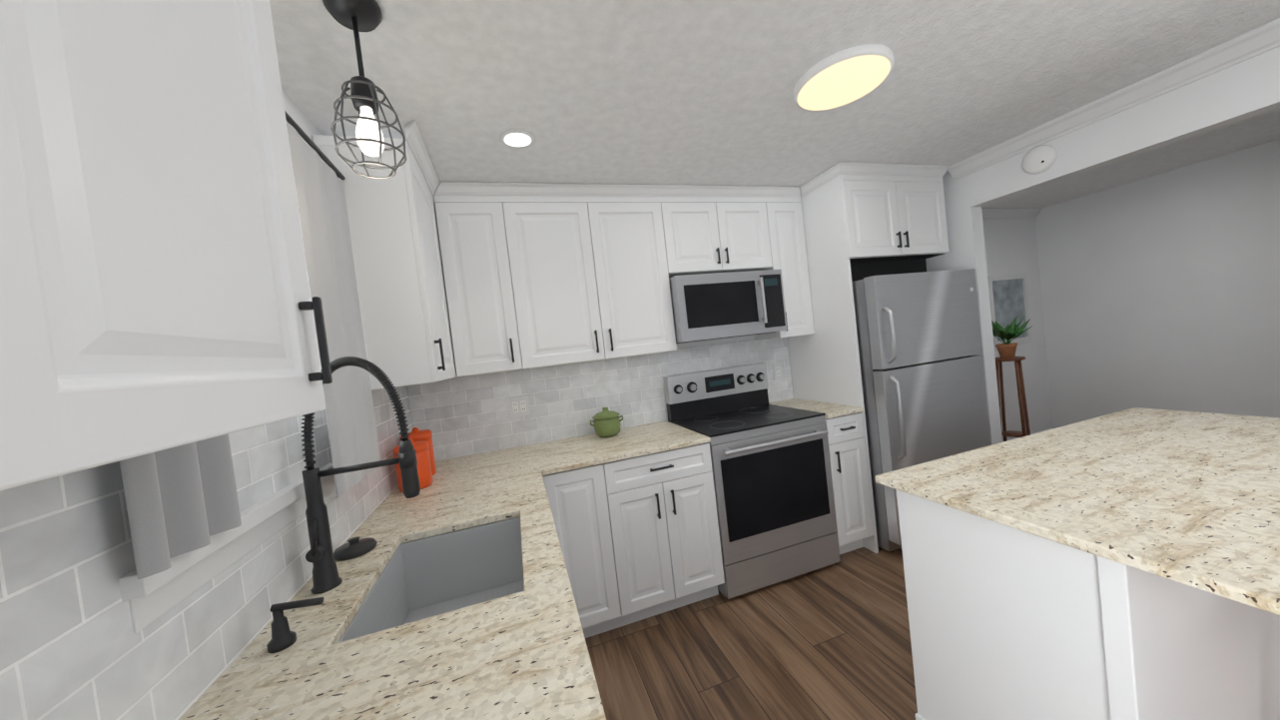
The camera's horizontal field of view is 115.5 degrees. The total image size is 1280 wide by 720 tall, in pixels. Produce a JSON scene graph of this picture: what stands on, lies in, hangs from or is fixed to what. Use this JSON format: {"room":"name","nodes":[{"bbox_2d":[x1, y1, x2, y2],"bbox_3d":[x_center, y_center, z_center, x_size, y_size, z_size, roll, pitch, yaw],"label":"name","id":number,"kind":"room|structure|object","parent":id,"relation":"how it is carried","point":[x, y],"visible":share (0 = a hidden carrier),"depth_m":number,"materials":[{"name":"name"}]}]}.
{"room":"kitchen","nodes":[
{"label":"kitchen","id":0,"kind":"room"},
{"bbox_2d":[281,87,321,146],"bbox_3d":[-0.639,0.315,-0.058,0.150,2.360,4.850,-7,2,-17],"label":"wall","id":1,"kind":"structure","parent":0,"point":[300,118],"depth_m":1.36,"materials":[{"name":"white paint"}]},
{"bbox_2d":[0,287,31,490],"bbox_3d":[-0.482,-0.371,-0.062,0.300,0.932,0.450,-7,2,-17],"label":"upper cabinet","id":2,"kind":"object","parent":1,"relation":"attached to","point":[15,469],"depth_m":0.24,"materials":[{"name":"white wood"}]},
{"bbox_2d":[0,0,332,482],"bbox_3d":[-0.617,-0.368,0.362,0.300,0.932,0.440,-7,2,-17],"label":"upper cabinet","id":3,"kind":"object","parent":1,"relation":"attached to","point":[155,295],"depth_m":0.35,"materials":[{"name":"white wood"}]},
{"bbox_2d":[0,385,412,719],"bbox_3d":[-0.939,0.355,1.172,0.010,0.507,2.298,-7,2,-17],"label":"wall tile","id":4,"kind":"structure","parent":1,"relation":"attached to","point":[73,646],"depth_m":0.58,"materials":[{"name":"white tile"}]},
{"bbox_2d":[118,461,335,634],"bbox_3d":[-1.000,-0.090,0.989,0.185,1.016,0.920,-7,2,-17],"label":"window sill","id":5,"kind":"structure","parent":1,"relation":"in","point":[152,598],"depth_m":0.74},
{"bbox_2d":[284,110,345,179],"bbox_3d":[-0.966,-0.660,0.997,0.084,0.015,0.963,-7,2,-17],"label":"curtain rod","id":6,"kind":"object","parent":1,"relation":"attached to","point":[307,139],"visible":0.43,"depth_m":1.24,"materials":[{"name":"black metal"}]},
{"bbox_2d":[119,433,241,579],"bbox_3d":[-0.792,-0.169,0.654,0.040,0.965,0.205,-7,2,-17],"label":"curtain","id":7,"kind":"object","parent":6,"relation":"hanging from","point":[181,499],"visible":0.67,"depth_m":0.65,"materials":[{"name":"white fabric"}]},
{"bbox_2d":[286,121,380,497],"bbox_3d":[-0.962,-0.131,1.298,0.012,1.040,0.385,-7,2,-17],"label":"curtain","id":8,"kind":"object","parent":6,"relation":"hanging from","point":[332,285],"visible":0.85,"depth_m":1.26,"materials":[{"name":"white fabric"}]},
{"bbox_2d":[312,120,456,389],"bbox_3d":[-1.078,-0.385,1.885,0.345,0.980,0.880,-7,2,-17],"label":"upper cabinet","id":9,"kind":"object","parent":1,"relation":"attached to","point":[395,244],"visible":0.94,"depth_m":1.52,"materials":[{"name":"white wood"}]},
{"bbox_2d":[407,334,753,428],"bbox_3d":[0.278,0.124,2.855,3.778,2.360,0.150,-7,2,-17],"label":"wall","id":10,"kind":"structure","parent":0,"point":[691,343],"depth_m":2.85,"materials":[{"name":"white paint"}]},
{"bbox_2d":[433,189,525,376],"bbox_3d":[-0.885,-0.393,2.253,0.328,0.932,0.300,-7,2,-17],"label":"upper cabinet","id":11,"kind":"object","parent":10,"relation":"attached to","point":[473,227],"depth_m":2.11,"materials":[{"name":"white wood"}]},
{"bbox_2d":[505,189,676,368],"bbox_3d":[-0.301,-0.466,2.438,0.907,0.932,0.300,-7,2,-17],"label":"upper cabinet","id":12,"kind":"object","parent":10,"relation":"attached to","point":[537,275],"depth_m":2.29,"materials":[{"name":"white wood"}]},
{"bbox_2d":[407,337,793,461],"bbox_3d":[-0.075,0.212,2.659,2.549,0.507,0.010,-7,2,-17],"label":"wall tile","id":13,"kind":"structure","parent":10,"relation":"attached to","point":[459,416],"depth_m":2.52,"materials":[{"name":"white tile"}]},
{"bbox_2d":[508,395,530,417],"bbox_3d":[-0.729,0.282,2.440,0.118,0.116,0.006,-7,2,-17],"label":"electrical outlet","id":14,"kind":"object","parent":13,"relation":"attached to","point":[519,406],"visible":1,"depth_m":2.44,"materials":[{"name":"white plastic"}]},
{"bbox_2d":[772,363,782,379],"bbox_3d":[1.024,0.085,2.996,0.072,0.116,0.006,-7,2,-17],"label":"electrical outlet","id":15,"kind":"object","parent":13,"relation":"attached to","point":[778,371],"visible":1,"depth_m":2.99,"materials":[{"name":"white plastic"}]},
{"bbox_2d":[664,193,776,276],"bbox_3d":[0.452,-0.795,2.678,0.739,0.463,0.300,-7,2,-17],"label":"upper cabinet","id":16,"kind":"object","parent":10,"relation":"attached to","point":[709,233],"depth_m":2.54,"materials":[{"name":"white wood"}]},
{"bbox_2d":[668,269,787,343],"bbox_3d":[0.526,-0.338,2.625,0.734,0.395,0.431,-7,2,-17],"label":"over-the-range microwave","id":17,"kind":"object","parent":16,"relation":"attached to","point":[707,307],"visible":0.96,"depth_m":2.46,"materials":[{"name":"silver metal"}]},
{"bbox_2d":[753,193,814,340],"bbox_3d":[0.962,-0.623,2.838,0.282,0.932,0.300,-7,2,-17],"label":"upper cabinet","id":18,"kind":"object","parent":10,"relation":"attached to","point":[789,242],"depth_m":2.70,"materials":[{"name":"white wood"}]},
{"bbox_2d":[585,546,917,719],"bbox_3d":[2.265,1.169,1.017,6.193,0.060,5.160,-7,2,-17],"label":"floor","id":19,"kind":"structure","parent":0,"point":[831,642],"depth_m":1.81,"materials":[{"name":"brown wood"}]},
{"bbox_2d":[542,442,724,638],"bbox_3d":[-0.093,0.926,2.307,0.892,0.883,0.656,-7,2,-17],"label":"base cabinet","id":20,"kind":"object","parent":19,"relation":"on","point":[639,537],"visible":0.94,"depth_m":2.02,"materials":[{"name":"white wood"}]},
{"bbox_2d":[662,363,840,599],"bbox_3d":[0.683,0.667,2.517,0.756,1.210,0.667,-7,2,-17],"label":"range","id":21,"kind":"object","parent":19,"relation":"on","point":[774,489],"visible":0.92,"depth_m":2.29,"materials":[{"name":"silver metal"}]},
{"bbox_2d":[825,412,874,554],"bbox_3d":[1.181,0.768,2.711,0.271,0.883,0.656,-7,2,-17],"label":"base cabinet","id":22,"kind":"object","parent":19,"relation":"on","point":[850,477],"visible":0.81,"depth_m":2.42,"materials":[{"name":"white wood"}]},
{"bbox_2d":[768,398,864,418],"bbox_3d":[1.128,0.316,2.702,0.271,0.025,0.648,-7,2,-17],"label":"countertop","id":23,"kind":"structure","parent":22,"relation":"on","point":[830,410],"depth_m":2.58,"materials":[{"name":"beige stone"}]},
{"bbox_2d":[787,161,949,553],"bbox_3d":[1.604,-0.026,2.831,0.875,2.358,0.693,-7,2,-17],"label":"tall cabinet","id":24,"kind":"object","parent":19,"relation":"on","point":[862,221],"visible":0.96,"depth_m":2.56,"materials":[{"name":"white wood"}]},
{"bbox_2d":[851,268,990,552],"bbox_3d":[1.722,0.305,2.777,0.833,1.677,0.786,-7,2,-17],"label":"fridge","id":25,"kind":"object","parent":19,"relation":"on","point":[922,369],"visible":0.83,"depth_m":2.43,"materials":[{"name":"silver metal"}]},
{"bbox_2d":[995,356,1030,441],"bbox_3d":[3.226,0.464,3.496,0.242,0.975,0.244,-7,2,-17],"label":"plant stand","id":26,"kind":"object","parent":19,"relation":"on","point":[1020,393],"visible":0.69,"depth_m":3.47,"materials":[{"name":"brown wood"}]},
{"bbox_2d":[991,316,1031,358],"bbox_3d":[3.142,-0.196,3.485,0.444,0.354,0.398,-7,2,-17],"label":"plant","id":27,"kind":"object","parent":26,"relation":"on","point":[1007,349],"visible":0.94,"depth_m":3.43,"materials":[{"name":"green plant"}]},
{"bbox_2d":[896,489,1279,719],"bbox_3d":[1.620,0.760,1.292,1.413,0.883,0.526,-7,2,-17],"label":"kitchen island","id":28,"kind":"object","parent":19,"relation":"on","point":[1005,622],"visible":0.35,"depth_m":0.98,"materials":[{"name":"white wood"}]},
{"bbox_2d":[875,407,1279,616],"bbox_3d":[1.617,0.306,1.141,1.484,0.025,0.887,-7,2,-17],"label":"island countertop","id":29,"kind":"structure","parent":28,"relation":"on","point":[1190,498],"depth_m":1.06,"materials":[{"name":"beige stone"}]},
{"bbox_3d":[-0.553,1.009,1.293,0.656,0.883,2.304,-7,2,-17],"label":"base cabinet","id":30,"kind":"object","parent":19,"relation":"on","visible":0},
{"bbox_2d":[179,443,606,719],"bbox_3d":[-0.591,0.672,1.275,0.652,0.257,2.328,-7,2,-17],"label":"countertop","id":31,"kind":"structure","parent":30,"relation":"on","point":[450,596],"depth_m":0.82,"materials":[{"name":"beige stone"}]},
{"bbox_2d":[266,597,323,652],"bbox_3d":[-0.694,0.525,0.814,0.098,0.085,0.044,-7,2,-17],"label":"soap dispenser","id":32,"kind":"object","parent":31,"relation":"on","point":[284,636],"visible":1,"depth_m":0.80,"materials":[{"name":"black metal"}]},
{"bbox_2d":[333,536,377,561],"bbox_3d":[-0.854,0.555,1.209,0.112,0.038,0.112,-7,2,-17],"label":"strainer","id":33,"kind":"object","parent":31,"relation":"on","point":[354,547],"visible":1,"depth_m":1.19,"materials":[{"name":"black metal"}]},
{"bbox_2d":[300,356,420,594],"bbox_3d":[-0.721,0.276,1.028,0.267,0.573,0.092,-7,2,-17],"label":"faucet","id":34,"kind":"object","parent":31,"relation":"on","point":[320,556],"visible":0.83,"depth_m":1.01,"materials":[{"name":"black metal"}]},
{"bbox_2d":[392,438,432,492],"bbox_3d":[-1.022,0.464,1.817,0.140,0.220,0.140,-7,2,-17],"label":"canister","id":35,"kind":"object","parent":31,"relation":"on","point":[420,447],"visible":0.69,"depth_m":1.78,"materials":[{"name":"orange ceramic"}]},
{"bbox_2d":[399,427,436,475],"bbox_3d":[-1.098,0.455,1.998,0.140,0.245,0.140,-7,2,-17],"label":"canister","id":36,"kind":"object","parent":31,"relation":"on","point":[416,433],"visible":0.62,"depth_m":1.98,"materials":[{"name":"orange ceramic"}]},
{"bbox_2d":[539,420,710,474],"bbox_3d":[-0.132,0.472,2.300,0.864,0.025,0.652,-7,2,-17],"label":"countertop","id":37,"kind":"structure","parent":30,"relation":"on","point":[569,453],"depth_m":2.17,"materials":[{"name":"beige stone"}]},
{"bbox_2d":[590,407,623,437],"bbox_3d":[-0.203,0.375,2.465,0.210,0.172,0.166,-7,2,-17],"label":"pot","id":38,"kind":"object","parent":37,"relation":"on","point":[606,421],"visible":1,"depth_m":2.40,"materials":[{"name":"ceramic"}]},
{"bbox_2d":[269,0,1279,208],"bbox_3d":[1.990,-1.234,0.946,6.193,0.060,5.160,-7,2,-17],"label":"ceiling","id":39,"kind":"structure","parent":0,"point":[665,92],"depth_m":1.49,"materials":[{"name":"white paint"}]},
{"bbox_2d":[322,0,407,179],"bbox_3d":[-0.700,-0.687,1.023,0.160,0.415,0.160,-7,2,-17],"label":"pendant light","id":40,"kind":"object","parent":39,"relation":"hanging from","point":[356,16],"visible":1,"depth_m":1.01,"materials":[{"name":"black metal"}]},
{"bbox_2d":[499,128,535,148],"bbox_3d":[-0.519,-0.934,1.710,0.150,0.006,0.150,-7,2,-17],"label":"recessed light","id":41,"kind":"object","parent":39,"relation":"in","point":[516,138],"visible":1,"depth_m":1.70,"materials":[{"name":"white plastic"}]},
{"bbox_2d":[793,43,894,110],"bbox_3d":[0.773,-1.063,1.548,0.344,0.034,0.344,-7,2,-17],"label":"ceiling light","id":42,"kind":"object","parent":39,"relation":"in","point":[844,77],"visible":1,"depth_m":1.50,"materials":[{"name":"white plastic"}]},
{"bbox_2d":[982,218,1052,441],"bbox_3d":[3.162,-0.239,3.932,2.415,2.360,0.160,-7,2,-17],"label":"wall","id":43,"kind":"structure","parent":0,"point":[1010,245],"depth_m":4.10,"materials":[{"name":"grey paint"}]},
{"bbox_2d":[987,273,1032,346],"bbox_3d":[3.664,-0.500,4.003,0.560,0.680,0.026,-7,2,-17],"label":"picture frame","id":44,"kind":"object","parent":43,"relation":"attached to","point":[1008,299],"visible":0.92,"depth_m":4.01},
{"bbox_2d":[981,207,1042,219],"bbox_3d":[3.065,-1.369,3.796,2.095,0.080,0.070,-7,2,-17],"label":"crown molding","id":45,"kind":"structure","parent":43,"relation":"attached to","point":[992,214],"depth_m":3.97,"materials":[{"name":"white wood"}]},
{"bbox_2d":[925,45,1279,445],"bbox_3d":[2.772,-0.108,1.023,0.100,2.360,4.850,-7,2,-17],"label":"wall","id":46,"kind":"structure","parent":0,"point":[1246,89],"depth_m":2.03,"materials":[{"name":"white paint"}]},
{"bbox_2d":[1021,144,1056,173],"bbox_3d":[2.192,-1.104,2.225,0.039,0.144,0.144,-7,2,-17],"label":"smoke detector","id":47,"kind":"object","parent":46,"relation":"attached to","point":[1039,159],"visible":0.94,"depth_m":2.21,"materials":[{"name":"white plastic"}]},
{"bbox_2d":[947,17,1279,179],"bbox_3d":[2.661,-1.230,0.644,0.070,0.080,4.180,-7,2,-17],"label":"crown molding","id":48,"kind":"structure","parent":46,"relation":"attached to","point":[1248,45],"depth_m":1.85,"materials":[{"name":"white wood"}]},
{"bbox_2d":[1035,138,1279,428],"bbox_3d":[5.010,-0.388,1.817,0.150,2.360,5.010,-7,2,-17],"label":"wall","id":49,"kind":"structure","parent":0,"point":[1160,291],"depth_m":3.37,"materials":[{"name":"grey paint"}]}
]}

